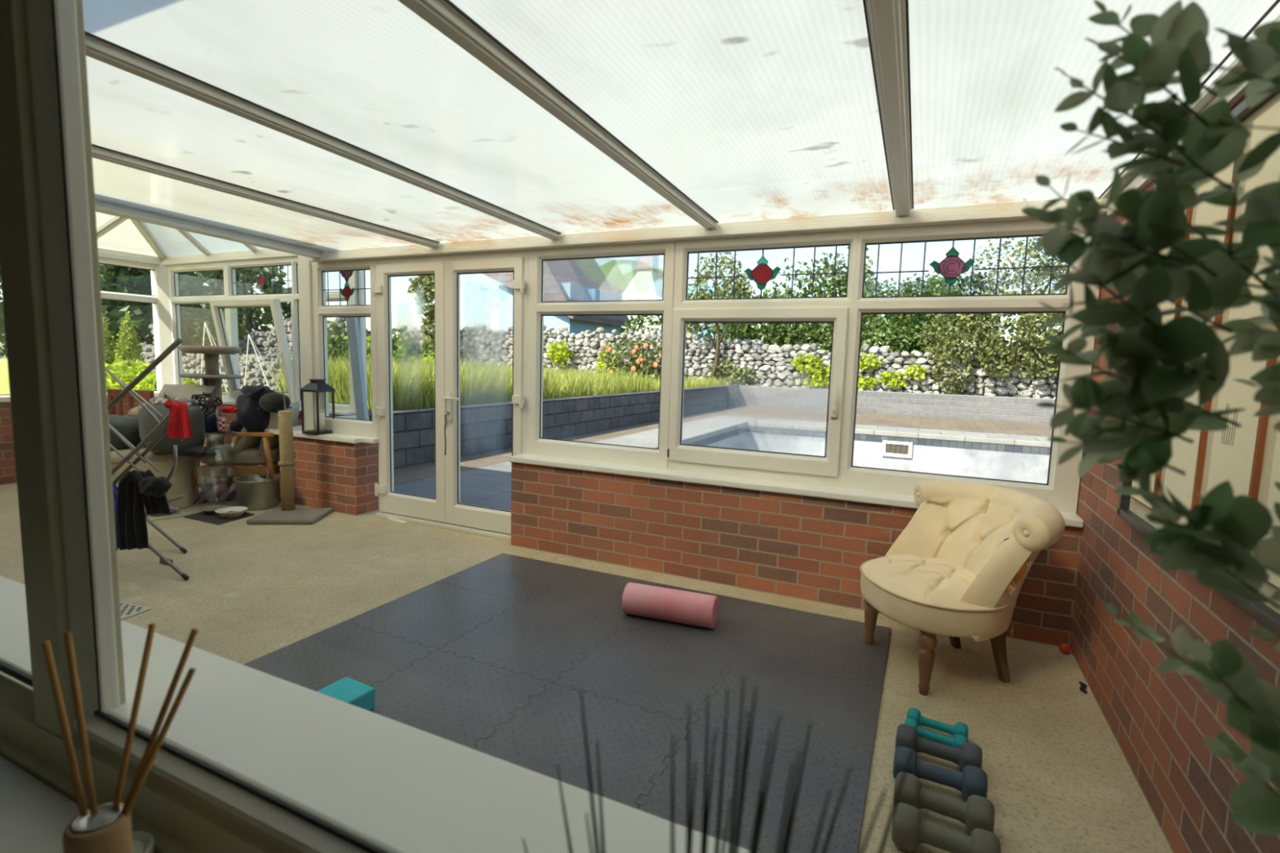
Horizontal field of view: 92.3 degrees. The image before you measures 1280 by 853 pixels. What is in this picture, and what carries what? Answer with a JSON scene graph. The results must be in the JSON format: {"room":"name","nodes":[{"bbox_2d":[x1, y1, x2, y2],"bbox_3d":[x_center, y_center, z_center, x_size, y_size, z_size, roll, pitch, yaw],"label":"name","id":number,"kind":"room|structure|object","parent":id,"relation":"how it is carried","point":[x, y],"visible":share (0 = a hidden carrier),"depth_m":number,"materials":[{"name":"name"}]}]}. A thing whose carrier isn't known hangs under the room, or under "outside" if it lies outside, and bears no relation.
{"room":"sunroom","nodes":[
{"label":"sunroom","id":0,"kind":"room"},
{"bbox_2d":[62,802,133,852],"bbox_3d":[-0.484,0.405,0.552,0.046,0.114,0.046,4,7,25],"label":"pot","id":1,"kind":"object","parent":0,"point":[104,828],"depth_m":0.54,"materials":[{"name":"beige ceramic"}]},
{"bbox_2d":[106,388,154,415],"bbox_3d":[-4.654,0.123,5.397,0.470,0.875,0.450,3,6,11],"label":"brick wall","id":2,"kind":"structure","parent":0,"point":[113,393],"depth_m":5.56,"materials":[{"name":"brick"}]},
{"bbox_2d":[95,211,267,257],"bbox_3d":[-4.088,-1.785,5.070,2.966,0.342,1.856,4,7,25],"label":"ceiling","id":3,"kind":"structure","parent":0,"point":[171,241],"depth_m":6.04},
{"bbox_2d":[97,216,127,239],"bbox_3d":[-5.063,-1.848,5.796,0.615,0.372,0.075,2,6,7],"label":"roof beam","id":4,"kind":"structure","parent":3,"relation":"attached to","point":[115,221],"depth_m":5.76,"materials":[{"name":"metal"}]},
{"bbox_2d":[129,218,168,260],"bbox_3d":[-4.900,-1.880,6.143,0.075,0.373,0.826,0,6,-19],"label":"roof beam","id":5,"kind":"structure","parent":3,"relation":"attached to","point":[141,227],"depth_m":6.13,"materials":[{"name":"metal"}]},
{"bbox_2d":[0,396,378,515],"bbox_3d":[-3.958,0.318,5.336,3.660,0.940,2.000,4,7,25],"label":"wall","id":6,"kind":"structure","parent":0,"point":[340,477],"depth_m":4.93,"materials":[{"name":"brick"}]},
{"bbox_2d":[0,256,160,402],"bbox_3d":[-5.479,-0.946,5.798,0.070,1.390,1.750,4,7,25],"label":"window","id":7,"kind":"structure","parent":6,"relation":"in","point":[105,295],"depth_m":6.23,"materials":[{"name":"plastic"}]},
{"bbox_2d":[150,262,173,390],"bbox_3d":[-5.074,-1.019,6.598,0.175,1.430,0.170,4,7,25],"label":"post","id":8,"kind":"object","parent":6,"relation":"on","point":[159,277],"visible":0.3,"depth_m":6.53,"materials":[{"name":"plastic"}]},
{"bbox_2d":[97,248,357,412],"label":"window","id":9,"kind":"structure","parent":6,"relation":"in","point":[227,333],"depth_m":5.98,"materials":[{"name":"plastic"}]},
{"bbox_2d":[264,426,378,443],"bbox_3d":[-2.477,0.054,5.162,1.170,0.036,0.615,4,7,25],"label":"window sill","id":10,"kind":"structure","parent":6,"relation":"on","point":[297,430],"depth_m":4.83,"materials":[{"name":"plastic"}]},
{"bbox_2d":[297,255,315,430],"bbox_3d":[-2.696,-0.666,5.041,0.135,1.430,0.100,4,7,25],"label":"post","id":11,"kind":"object","parent":10,"relation":"on","point":[304,267],"visible":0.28,"depth_m":4.98,"materials":[{"name":"plastic"}]},
{"bbox_2d":[299,378,334,435],"bbox_3d":[-2.580,-0.161,4.927,0.182,0.434,0.182,4,6,19],"label":"lantern","id":12,"kind":"object","parent":10,"relation":"on","point":[316,385],"visible":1,"depth_m":4.88,"materials":[{"name":"black metal"}]},
{"bbox_2d":[311,259,377,438],"bbox_3d":[-2.317,-0.612,4.873,0.708,1.357,0.070,4,7,25],"label":"window","id":13,"kind":"structure","parent":6,"relation":"in","point":[321,311],"depth_m":4.87,"materials":[{"name":"plastic"}]},
{"bbox_2d":[334,270,367,418],"bbox_3d":[-2.541,-0.735,5.261,0.050,1.530,0.440,4,7,25],"label":"window","id":14,"kind":"structure","parent":6,"relation":"in","point":[361,293],"depth_m":5.39,"materials":[{"name":"plastic"}]},
{"bbox_2d":[346,317,368,420],"bbox_3d":[-2.414,-0.469,5.259,0.239,1.122,0.040,4,7,25],"label":"leaning board","id":15,"kind":"object","parent":14,"relation":"attached to","point":[353,325],"visible":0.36,"depth_m":5.24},
{"bbox_2d":[0,480,1172,852],"bbox_3d":[-2.278,0.923,3.576,8.344,0.200,3.750,4,7,25],"label":"floor","id":16,"kind":"structure","parent":0,"point":[1060,780],"depth_m":2.77,"materials":[{"name":"carpet"}]},
{"bbox_2d":[120,601,151,620],"bbox_3d":[-2.484,0.879,2.925,0.220,0.010,0.150,3,6,17],"label":"floor grate","id":17,"kind":"object","parent":16,"relation":"on","point":[126,610],"visible":0.41,"depth_m":2.94,"materials":[{"name":"metal"}]},
{"bbox_2d":[105,337,189,580],"bbox_3d":[-3.225,0.032,3.778,1.929,1.536,0.285,4,7,25],"label":"clothes airer","id":18,"kind":"object","parent":16,"relation":"on","point":[127,388],"visible":0.53,"depth_m":3.45,"materials":[{"name":"black metal"}]},
{"bbox_2d":[116,469,170,550],"bbox_3d":[-2.733,0.466,3.386,0.367,0.467,0.106,4,7,25],"label":"garment","id":19,"kind":"object","parent":18,"relation":"hanging from","point":[132,530],"visible":0.88,"depth_m":3.43,"materials":[{"name":"black fabric"}]},
{"bbox_2d":[137,475,172,497],"bbox_3d":[-2.593,0.322,3.285,0.189,0.108,0.125,4,7,25],"label":"garment","id":20,"kind":"object","parent":18,"relation":"hanging from","point":[150,486],"visible":1,"depth_m":3.25,"materials":[{"name":"black fabric"}]},
{"bbox_2d":[164,398,192,439],"bbox_3d":[-2.433,-0.043,3.231,0.127,0.208,0.104,4,7,25],"label":"cloth","id":21,"kind":"object","parent":18,"relation":"hanging from","point":[179,426],"visible":1,"depth_m":3.21,"materials":[{"name":"fabric"}]},
{"bbox_2d":[110,446,199,511],"bbox_3d":[-3.917,0.399,4.937,0.564,0.455,0.579,-1,7,-25],"label":"ottoman","id":22,"kind":"object","parent":16,"relation":"on","point":[181,480],"visible":0.32,"depth_m":4.80,"materials":[{"name":"grey fabric"}]},
{"bbox_2d":[108,414,145,451],"bbox_3d":[-4.234,0.057,4.976,0.520,0.305,0.369,4,7,25],"label":"holdall","id":23,"kind":"object","parent":22,"relation":"on","point":[127,426],"visible":0.25,"depth_m":4.83,"materials":[{"name":"grey fabric"}]},
{"bbox_2d":[138,391,205,453],"bbox_3d":[-3.682,-0.045,4.840,0.408,0.442,0.662,-4,8,-45],"label":"bag","id":24,"kind":"object","parent":22,"relation":"on","point":[147,423],"visible":0.73,"depth_m":4.66,"materials":[{"name":"grey fabric"}]},
{"bbox_2d":[185,391,222,416],"bbox_3d":[-3.449,-0.177,4.874,0.367,0.200,0.168,4,7,25],"label":"harness","id":25,"kind":"object","parent":24,"relation":"on","point":[194,397],"visible":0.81,"depth_m":4.85,"materials":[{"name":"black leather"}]},
{"bbox_2d":[169,444,216,457],"bbox_3d":[-3.516,0.180,4.784,0.666,0.097,0.212,4,7,25],"label":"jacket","id":26,"kind":"object","parent":22,"relation":"on","point":[197,451],"visible":0.49,"depth_m":4.66,"materials":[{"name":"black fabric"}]},
{"bbox_2d":[178,345,242,486],"bbox_3d":[-4.085,-0.119,5.866,0.685,1.289,0.460,4,7,25],"label":"cat tree","id":27,"kind":"object","parent":16,"relation":"on","point":[211,377],"visible":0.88,"depth_m":5.77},
{"bbox_2d":[156,383,216,408],"bbox_3d":[-4.226,-0.260,5.687,0.521,0.252,0.212,2,6,5],"label":"cushion","id":28,"kind":"object","parent":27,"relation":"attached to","point":[176,390],"visible":0.36,"depth_m":5.66,"materials":[{"name":"grey fabric"}]},
{"bbox_2d":[192,482,237,504],"bbox_3d":[-3.722,0.575,5.488,0.720,0.008,0.910,-3,7,-35],"label":"rug","id":29,"kind":"object","parent":16,"relation":"on","point":[216,493],"visible":0.21,"depth_m":5.35,"materials":[{"name":"fabric"}]},
{"bbox_2d":[191,400,301,502],"bbox_3d":[-3.400,0.193,5.347,0.752,0.820,0.638,1,6,-7],"label":"armchair","id":30,"kind":"object","parent":29,"relation":"on","point":[222,464],"visible":0.65,"depth_m":5.10,"materials":[{"name":"brown wood"}]},
{"bbox_2d":[200,443,279,465],"bbox_3d":[-3.406,0.237,5.349,0.629,0.146,0.527,1,6,-7],"label":"seat cushion","id":31,"kind":"object","parent":30,"relation":"on","point":[255,455],"depth_m":5.12,"materials":[{"name":"grey fabric"}]},
{"bbox_2d":[231,408,261,453],"bbox_3d":[-3.268,0.016,5.243,0.242,0.382,0.400,1,6,-7],"label":"cushion","id":32,"kind":"object","parent":30,"relation":"on","point":[242,443],"visible":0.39,"depth_m":5.09,"materials":[{"name":"grey fabric"}]},
{"bbox_2d":[229,384,275,432],"bbox_3d":[-3.212,-0.129,5.134,0.432,0.445,0.277,4,7,25],"label":"backpack","id":33,"kind":"object","parent":30,"relation":"on","point":[253,419],"visible":0.75,"depth_m":5.05,"materials":[{"name":"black fabric"}]},
{"bbox_2d":[258,392,292,413],"bbox_3d":[-2.973,-0.192,5.024,0.266,0.169,0.221,4,7,25],"label":"cap","id":34,"kind":"object","parent":33,"relation":"on","point":[272,402],"visible":0.93,"depth_m":4.95,"materials":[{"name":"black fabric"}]},
{"bbox_2d":[183,511,255,524],"bbox_3d":[-3.197,0.676,4.689,0.509,0.005,0.340,4,7,25],"label":"mat","id":35,"kind":"object","parent":16,"relation":"on","point":[202,516],"visible":0.69,"depth_m":4.60,"materials":[{"name":"rubber"}]},
{"bbox_2d":[214,506,247,518],"bbox_3d":[-3.088,0.654,4.647,0.210,0.053,0.210,4,7,25],"label":"pet bowl","id":36,"kind":"object","parent":35,"relation":"on","point":[235,511],"visible":1,"depth_m":4.65,"materials":[{"name":"ceramic"}]},
{"bbox_2d":[233,465,280,511],"bbox_3d":[-3.086,0.482,4.969,0.338,0.338,0.326,4,7,25],"label":"bucket","id":37,"kind":"object","parent":16,"relation":"on","point":[254,492],"visible":0.96,"depth_m":4.87,"materials":[{"name":"silver metal"}]},
{"bbox_2d":[246,386,332,524],"bbox_3d":[-2.638,0.203,4.625,0.456,0.989,0.396,1,6,-6],"label":"post","id":38,"kind":"object","parent":16,"relation":"on","point":[288,513],"visible":1,"depth_m":4.70,"materials":[{"name":"beige wicker"}]},
{"bbox_2d":[243,553,891,852],"bbox_3d":[-0.214,0.973,2.648,2.314,0.012,1.801,4,7,25],"label":"floor mat","id":39,"kind":"object","parent":16,"relation":"on","point":[818,777],"depth_m":2.38,"materials":[{"name":"plastic"}]},
{"bbox_2d":[316,677,375,711],"bbox_3d":[-1.038,0.958,2.139,0.155,0.076,0.155,5,7,28],"label":"block","id":40,"kind":"object","parent":39,"relation":"on","point":[347,690],"visible":0.49,"depth_m":2.14,"materials":[{"name":"teal plastic"}]},
{"bbox_2d":[622,582,718,628],"bbox_3d":[0.146,0.866,2.982,0.452,0.152,0.152,4,6,19],"label":"foam roller","id":41,"kind":"object","parent":39,"relation":"on","point":[686,607],"visible":1,"depth_m":2.92,"materials":[{"name":"pink plastic"}]},
{"bbox_2d":[904,718,968,747],"bbox_3d":[0.992,1.044,2.066,0.192,0.070,0.066,6,7,34],"label":"dumbbell","id":42,"kind":"object","parent":16,"relation":"on","point":[956,742],"visible":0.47,"depth_m":2.05,"materials":[{"name":"rubber"}]},
{"bbox_2d":[906,707,968,737],"bbox_3d":[1.031,1.038,2.135,0.190,0.070,0.066,5,7,32],"label":"dumbbell","id":43,"kind":"object","parent":16,"relation":"on","point":[960,728],"visible":0.72,"depth_m":2.12,"materials":[{"name":"rubber"}]},
{"bbox_2d":[895,724,982,772],"bbox_3d":[0.955,1.038,1.972,0.246,0.106,0.098,5,7,29],"label":"dumbbell","id":44,"kind":"object","parent":16,"relation":"on","point":[969,753],"visible":0.78,"depth_m":1.95,"materials":[{"name":"grey rubber"}]},
{"bbox_2d":[893,746,987,802],"bbox_3d":[0.897,1.048,1.847,0.250,0.110,0.102,5,7,26],"label":"dumbbell","id":45,"kind":"object","parent":16,"relation":"on","point":[973,780],"visible":0.76,"depth_m":1.82,"materials":[{"name":"blue rubber"}]},
{"bbox_2d":[893,772,994,835],"bbox_3d":[0.845,1.058,1.716,0.247,0.113,0.106,5,7,29],"label":"dumbbell","id":46,"kind":"object","parent":16,"relation":"on","point":[978,812],"visible":0.79,"depth_m":1.69,"materials":[{"name":"grey rubber"}]},
{"bbox_2d":[891,802,1000,852],"bbox_3d":[0.788,1.070,1.590,0.247,0.113,0.106,5,7,28],"label":"dumbbell","id":47,"kind":"object","parent":16,"relation":"on","point":[908,830],"visible":0.98,"depth_m":1.58,"materials":[{"name":"grey rubber"}]},
{"bbox_2d":[859,480,1065,695],"bbox_3d":[1.309,0.647,2.598,0.690,0.759,0.776,1,6,-9],"label":"slipper chair","id":48,"kind":"object","parent":16,"relation":"on","point":[959,568],"visible":1,"depth_m":2.47,"materials":[{"name":"beige fabric"}]},
{"bbox_2d":[862,554,990,608],"bbox_3d":[1.255,0.619,2.586,0.567,0.062,0.607,1,6,-9],"label":"seat cushion","id":49,"kind":"object","parent":48,"relation":"on","point":[928,581],"depth_m":2.47,"materials":[{"name":"beige fabric"}]},
{"bbox_2d":[82,0,1279,251],"bbox_3d":[-0.839,-1.119,2.446,5.077,0.094,3.130,4,7,25],"label":"ceiling","id":50,"kind":"structure","parent":0,"point":[752,109],"depth_m":2.03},
{"bbox_2d":[94,200,320,258],"bbox_3d":[-3.120,-1.266,3.456,0.093,0.155,3.022,4,7,24],"label":"beam","id":51,"kind":"structure","parent":50,"relation":"attached to","point":[104,207],"depth_m":3.98,"materials":[{"name":"plastic"}]},
{"bbox_2d":[91,143,439,248],"bbox_3d":[-2.119,-1.185,2.974,0.094,0.113,2.995,5,7,27],"label":"roof beam","id":52,"kind":"structure","parent":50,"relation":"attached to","point":[100,153],"depth_m":3.12,"materials":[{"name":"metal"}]},
{"bbox_2d":[84,31,561,239],"bbox_3d":[-1.159,-1.111,2.530,0.094,0.113,2.990,4,7,25],"label":"roof beam","id":53,"kind":"structure","parent":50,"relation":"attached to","point":[98,48],"depth_m":2.19,"materials":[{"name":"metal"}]},
{"bbox_2d":[398,0,718,230],"bbox_3d":[-0.219,-1.038,2.095,0.094,0.113,2.991,4,7,24],"label":"roof beam","id":54,"kind":"structure","parent":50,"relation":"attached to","point":[444,15],"depth_m":1.86,"materials":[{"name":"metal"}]},
{"bbox_2d":[862,0,913,217],"bbox_3d":[0.683,-0.968,1.676,0.094,0.113,2.991,4,7,24],"label":"roof beam","id":55,"kind":"structure","parent":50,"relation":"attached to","point":[887,24],"depth_m":1.75,"materials":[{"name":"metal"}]},
{"bbox_2d":[1097,0,1279,199],"bbox_3d":[1.378,-0.906,1.356,0.008,0.077,2.910,4,7,25],"label":"roof beam","id":56,"kind":"structure","parent":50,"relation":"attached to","point":[1276,2],"depth_m":1.44,"materials":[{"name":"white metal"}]},
{"bbox_2d":[706,358,759,383],"bbox_3d":[3.233,-1.950,21.630,1.919,0.917,0.597,4,7,25],"label":"shrub","id":57,"kind":"object","parent":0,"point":[726,364],"visible":0.93,"depth_m":21.59,"materials":[{"name":"green plant"}]},
{"bbox_2d":[511,462,1082,646],"bbox_3d":[0.610,0.716,3.579,3.148,0.777,0.240,4,7,25],"label":"wall","id":58,"kind":"structure","parent":0,"point":[796,546],"depth_m":3.47,"materials":[{"name":"brick"}]},
{"bbox_2d":[371,249,528,540],"bbox_3d":[-1.395,-0.231,4.425,1.392,1.968,0.159,4,7,25],"label":"door","id":59,"kind":"structure","parent":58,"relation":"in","point":[446,511],"depth_m":4.38,"materials":[{"name":"plastic"}]},
{"bbox_2d":[526,240,675,469],"bbox_3d":[-0.269,-0.453,3.924,1.035,1.357,0.070,4,7,25],"label":"window","id":60,"kind":"structure","parent":58,"relation":"in","point":[536,445],"depth_m":3.88,"materials":[{"name":"plastic"}]},
{"bbox_2d":[308,195,1107,488],"bbox_3d":[-0.262,-0.485,3.876,5.144,1.432,0.145,4,7,25],"label":"window","id":61,"kind":"structure","parent":58,"relation":"in","point":[790,433],"depth_m":3.44,"materials":[{"name":"plastic"}]},
{"bbox_2d":[509,453,1084,527],"bbox_3d":[0.592,0.319,3.479,3.146,0.036,0.170,4,7,25],"label":"window sill","id":62,"kind":"structure","parent":58,"relation":"on","point":[1071,519],"depth_m":3.44,"materials":[{"name":"plastic"}]},
{"bbox_2d":[841,217,1102,513],"bbox_3d":[1.599,-0.308,3.059,1.053,1.357,0.070,4,7,25],"label":"window","id":63,"kind":"structure","parent":58,"relation":"in","point":[1061,488],"depth_m":3.01,"materials":[{"name":"plastic"}]},
{"bbox_2d":[1070,94,1279,852],"bbox_3d":[1.544,0.215,1.497,0.220,2.260,3.340,4,7,25],"label":"wall","id":64,"kind":"structure","parent":0,"point":[1160,722],"depth_m":1.81,"materials":[{"name":"brick"}]},
{"bbox_2d":[1100,14,1279,214],"bbox_3d":[1.411,-0.851,1.346,0.055,0.125,2.951,4,7,25],"label":"trim","id":65,"kind":"structure","parent":64,"relation":"attached to","point":[1206,99],"depth_m":1.71,"materials":[{"name":"plastic"}]},
{"bbox_2d":[1117,91,1279,637],"bbox_3d":[1.322,-0.183,1.257,0.035,1.160,1.905,4,7,25],"label":"framed panel","id":66,"kind":"object","parent":64,"relation":"attached to","point":[1247,456],"visible":0.37,"depth_m":1.45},
{"bbox_3d":[-3.243,-0.303,1.861,9.264,2.940,0.160,4,7,25],"label":"wall","id":67,"kind":"structure","parent":0,"visible":0},
{"bbox_2d":[0,755,79,852],"bbox_3d":[-0.574,0.477,0.503,2.944,0.025,0.327,4,7,25],"label":"window sill","id":68,"kind":"structure","parent":67,"relation":"on","point":[34,817],"depth_m":0.70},
{"bbox_2d":[41,623,198,852],"bbox_3d":[-0.470,0.323,0.559,0.125,0.276,0.065,-1,6,-21],"label":"reed diffuser","id":69,"kind":"object","parent":68,"relation":"on","point":[104,828],"visible":1,"depth_m":0.55,"materials":[{"name":"brown wood"}]},
{"bbox_2d":[131,831,154,852],"bbox_3d":[-0.533,0.443,0.625,0.062,0.020,0.062,4,7,25],"label":"candle","id":70,"kind":"object","parent":68,"relation":"on","point":[142,842],"visible":0.48,"depth_m":0.64,"materials":[{"name":"wax"}]},
{"bbox_2d":[522,677,917,852],"bbox_3d":[0.015,0.311,0.308,0.202,0.379,0.095,4,7,25],"label":"potted grass","id":71,"kind":"object","parent":68,"relation":"on","point":[753,848],"depth_m":0.31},
{"bbox_2d":[0,0,388,852],"bbox_3d":[-0.441,-0.164,0.586,2.864,1.290,0.104,4,7,25],"label":"window","id":72,"kind":"structure","parent":67,"relation":"in","point":[50,269],"depth_m":0.71,"materials":[{"name":"plastic"}]},
{"bbox_2d":[0,575,749,852],"bbox_3d":[-0.441,0.381,0.752,2.720,0.028,0.155,4,7,25],"label":"window sill","id":73,"kind":"structure","parent":67,"relation":"attached to","point":[393,786],"depth_m":0.69,"materials":[{"name":"plastic"}]},
{"bbox_2d":[1021,0,1279,835],"bbox_3d":[0.418,-0.022,0.354,0.364,0.905,0.213,4,7,25],"label":"eucalyptus","id":74,"kind":"object","parent":73,"relation":"on","point":[1158,366],"visible":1,"depth_m":0.39,"materials":[{"name":"green plant"}]},
{"label":"outside","id":75,"kind":"structure","parent":0,"visible":0},
{"bbox_2d":[377,407,1052,485],"bbox_3d":[7.656,0.728,9.702,17.440,0.280,16.740,4,7,25],"label":"terrace","id":76,"kind":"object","parent":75,"point":[411,473],"visible":0.09,"depth_m":14.22,"materials":[{"name":"grey stone"}]},
{"bbox_2d":[594,420,1051,484],"bbox_3d":[7.900,1.584,9.466,16.680,1.942,8.100,4,7,25],"label":"swimming pool","id":77,"kind":"object","parent":76,"relation":"in","point":[1020,458],"visible":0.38,"depth_m":13.09,"materials":[{"name":"paint"}]},
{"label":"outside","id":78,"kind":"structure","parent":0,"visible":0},
{"bbox_2d":[394,461,511,511],"bbox_3d":[5.327,1.275,3.861,16.680,0.278,4.140,4,7,25],"label":"terrace","id":79,"kind":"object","parent":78,"point":[488,486],"depth_m":6.53,"materials":[{"name":"grey stone"}]},
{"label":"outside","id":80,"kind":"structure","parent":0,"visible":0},
{"bbox_2d":[222,390,282,394],"bbox_3d":[3.297,-0.767,19.788,34.000,0.900,28.000,4,7,25],"label":"bed","id":81,"kind":"object","parent":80,"point":[223,393],"depth_m":11.38,"materials":[{"name":"soil"}]},
{"bbox_2d":[327,320,411,370],"bbox_3d":[-4.623,-0.769,9.816,2.127,1.814,1.539,4,7,25],"label":"shrub","id":82,"kind":"object","parent":81,"relation":"on","point":[331,344],"visible":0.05,"depth_m":9.84,"materials":[{"name":"green plant"}]},
{"bbox_2d":[262,351,733,412],"bbox_3d":[-2.712,-1.306,15.346,6.336,0.812,15.502,4,7,25],"label":"meadow grass","id":83,"kind":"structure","parent":81,"relation":"on","point":[556,384],"depth_m":10.02,"materials":[{"name":"green plant"}]},
{"bbox_2d":[368,385,738,471],"bbox_3d":[-0.112,-0.280,13.896,0.280,0.965,16.000,4,7,25],"label":"wall","id":84,"kind":"structure","parent":81,"relation":"on","point":[414,429],"depth_m":10.74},
{"bbox_2d":[482,258,630,337],"bbox_3d":[-4.186,-5.472,29.976,5.550,6.900,5.600,4,7,25],"label":"house","id":85,"kind":"structure","parent":81,"relation":"on","point":[573,291],"depth_m":27.92,"materials":[{"name":"stone"}]},
{"bbox_2d":[599,337,661,382],"bbox_3d":[-0.131,-1.954,18.910,2.697,1.697,1.609,4,7,25],"label":"rose bush","id":86,"kind":"object","parent":81,"relation":"on","point":[642,359],"visible":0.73,"depth_m":18.79,"materials":[{"name":"green plant"}]},
{"bbox_2d":[616,295,807,349],"bbox_3d":[2.799,-3.794,27.401,9.269,4.120,2.720,4,7,25],"label":"hedge","id":87,"kind":"object","parent":81,"relation":"on","point":[748,330],"visible":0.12,"depth_m":26.62,"materials":[{"name":"green plant"}]},
{"bbox_2d":[686,251,759,379],"bbox_3d":[2.711,-3.809,21.515,3.015,4.841,1.690,4,7,25],"label":"tree","id":88,"kind":"object","parent":81,"relation":"on","point":[702,293],"visible":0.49,"depth_m":21.33,"materials":[{"name":"green plant"}]},
{"bbox_2d":[413,324,1057,399],"bbox_3d":[3.393,-2.123,21.958,30.675,2.949,0.583,4,7,25],"label":"wall","id":89,"kind":"structure","parent":81,"relation":"on","point":[774,367],"depth_m":21.12,"materials":[{"name":"stone"}]},
{"bbox_2d":[546,340,573,367],"bbox_3d":[-3.230,-2.893,24.423,1.219,1.092,0.793,4,7,25],"label":"shrub","id":90,"kind":"object","parent":89,"relation":"attached to","point":[561,354],"visible":1,"depth_m":24.34,"materials":[{"name":"green plant"}]},
{"bbox_2d":[857,351,931,390],"bbox_3d":[7.934,-1.732,19.495,2.363,1.248,0.520,4,7,25],"label":"shrub","id":91,"kind":"object","parent":89,"relation":"attached to","point":[867,363],"visible":0.93,"depth_m":19.58,"materials":[{"name":"green plant"}]},
{"bbox_2d":[728,245,888,356],"bbox_3d":[6.833,-4.617,26.535,4.167,6.079,7.032,-4,8,-43],"label":"hedge","id":92,"kind":"object","parent":81,"relation":"on","point":[813,331],"visible":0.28,"depth_m":25.60,"materials":[{"name":"green plant"}]},
{"bbox_2d":[790,352,830,389],"bbox_3d":[5.838,-1.837,20.434,1.698,1.221,0.550,4,7,25],"label":"shrub","id":93,"kind":"object","parent":81,"relation":"on","point":[815,382],"visible":0.9,"depth_m":20.43,"materials":[{"name":"green plant"}]},
{"bbox_2d":[738,385,1055,423],"bbox_3d":[11.280,-0.311,17.350,17.440,0.960,0.300,4,7,25],"label":"wall","id":94,"kind":"structure","parent":81,"relation":"on","point":[933,405],"depth_m":18.30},
{"bbox_2d":[825,271,975,357],"bbox_3d":[8.844,-3.188,20.955,4.947,4.196,3.013,4,6,19],"label":"hedge","id":95,"kind":"object","parent":81,"relation":"on","point":[900,331],"visible":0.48,"depth_m":20.59,"materials":[{"name":"green plant"}]},
{"bbox_2d":[888,271,1001,333],"bbox_3d":[11.395,-3.590,23.366,4.260,4.635,2.285,4,7,25],"label":"tree","id":96,"kind":"object","parent":81,"relation":"on","point":[965,282],"visible":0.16,"depth_m":22.74,"materials":[{"name":"green plant"}]},
{"bbox_2d":[915,280,1065,394],"bbox_3d":[11.463,-2.492,18.035,6.263,3.572,2.130,4,7,23],"label":"shrub","id":97,"kind":"object","parent":81,"relation":"on","point":[991,343],"visible":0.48,"depth_m":18.16,"materials":[{"name":"green plant"}]},
{"bbox_2d":[964,236,1067,341],"bbox_3d":[14.129,-3.981,21.032,5.854,6.063,2.208,4,7,25],"label":"tree","id":98,"kind":"object","parent":81,"relation":"on","point":[1010,282],"visible":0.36,"depth_m":21.15,"materials":[{"name":"green plant"}]},
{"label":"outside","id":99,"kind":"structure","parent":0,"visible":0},
{"bbox_2d":[0,359,127,394],"bbox_3d":[-22.059,-3.892,45.292,66.270,0.340,63.000,4,7,25],"label":"lawn","id":100,"kind":"structure","parent":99,"point":[4,378],"depth_m":23.56,"materials":[{"name":"plant"}]},
{"bbox_2d":[0,263,208,361],"bbox_3d":[-20.828,-5.363,22.655,12.305,7.468,5.153,3,6,15],"label":"tree","id":101,"kind":"object","parent":100,"relation":"on","point":[125,277],"visible":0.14,"depth_m":21.16,"materials":[{"name":"green plant"}]},
{"bbox_2d":[102,309,117,368],"bbox_3d":[-12.617,-1.613,14.408,0.690,2.259,0.705,4,7,25],"label":"conifer","id":102,"kind":"object","parent":100,"relation":"on","point":[107,342],"visible":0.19,"depth_m":14.41,"materials":[{"name":"green plant"}]},
{"bbox_2d":[113,311,144,388],"bbox_3d":[-11.617,-1.484,13.950,0.698,2.235,0.715,4,7,25],"label":"conifer","id":103,"kind":"object","parent":100,"relation":"on","point":[128,342],"visible":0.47,"depth_m":13.87,"materials":[{"name":"green plant"}]},
{"bbox_2d":[105,357,200,390],"bbox_3d":[-8.203,-0.491,9.884,2.891,1.212,1.214,4,6,18],"label":"shrub","id":104,"kind":"object","parent":100,"relation":"on","point":[148,382],"visible":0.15,"depth_m":9.64,"materials":[{"name":"green plant"}]},
{"bbox_2d":[137,324,188,362],"bbox_3d":[-15.455,-2.103,19.960,2.389,2.443,0.580,4,7,25],"label":"wall","id":105,"kind":"structure","parent":100,"relation":"on","point":[146,348],"depth_m":19.82,"materials":[{"name":"stone"}]},
{"bbox_2d":[102,266,292,346],"bbox_3d":[-22.151,-6.153,29.828,14.100,7.467,4.978,4,6,18],"label":"tree","id":106,"kind":"object","parent":100,"relation":"on","point":[214,279],"visible":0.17,"depth_m":27.52,"materials":[{"name":"green plant"}]},
{"bbox_2d":[146,351,292,391],"bbox_3d":[-11.456,-1.312,17.486,8.477,1.617,0.580,4,7,25],"label":"wall","id":107,"kind":"structure","parent":100,"relation":"on","point":[192,362],"depth_m":17.01,"materials":[{"name":"grey stone"}]},
{"bbox_2d":[218,317,370,361],"bbox_3d":[-12.722,-2.313,21.977,8.915,3.198,0.589,4,7,25],"label":"wall","id":108,"kind":"structure","parent":100,"relation":"on","point":[266,342],"depth_m":21.97,"materials":[{"name":"grey stone"}]},
{"bbox_2d":[407,275,435,363],"bbox_3d":[-8.846,-4.268,26.330,1.753,5.005,2.214,-4,8,-43],"label":"tree","id":109,"kind":"object","parent":100,"relation":"on","point":[422,292],"visible":0.48,"depth_m":25.84,"materials":[{"name":"green plant"}]},
{"bbox_2d":[621,255,746,342],"bbox_3d":[2.704,-7.348,41.611,8.300,8.600,4.060,4,7,25],"label":"house","id":110,"kind":"structure","parent":100,"relation":"on","point":[635,292],"depth_m":40.39,"materials":[{"name":"brick"}]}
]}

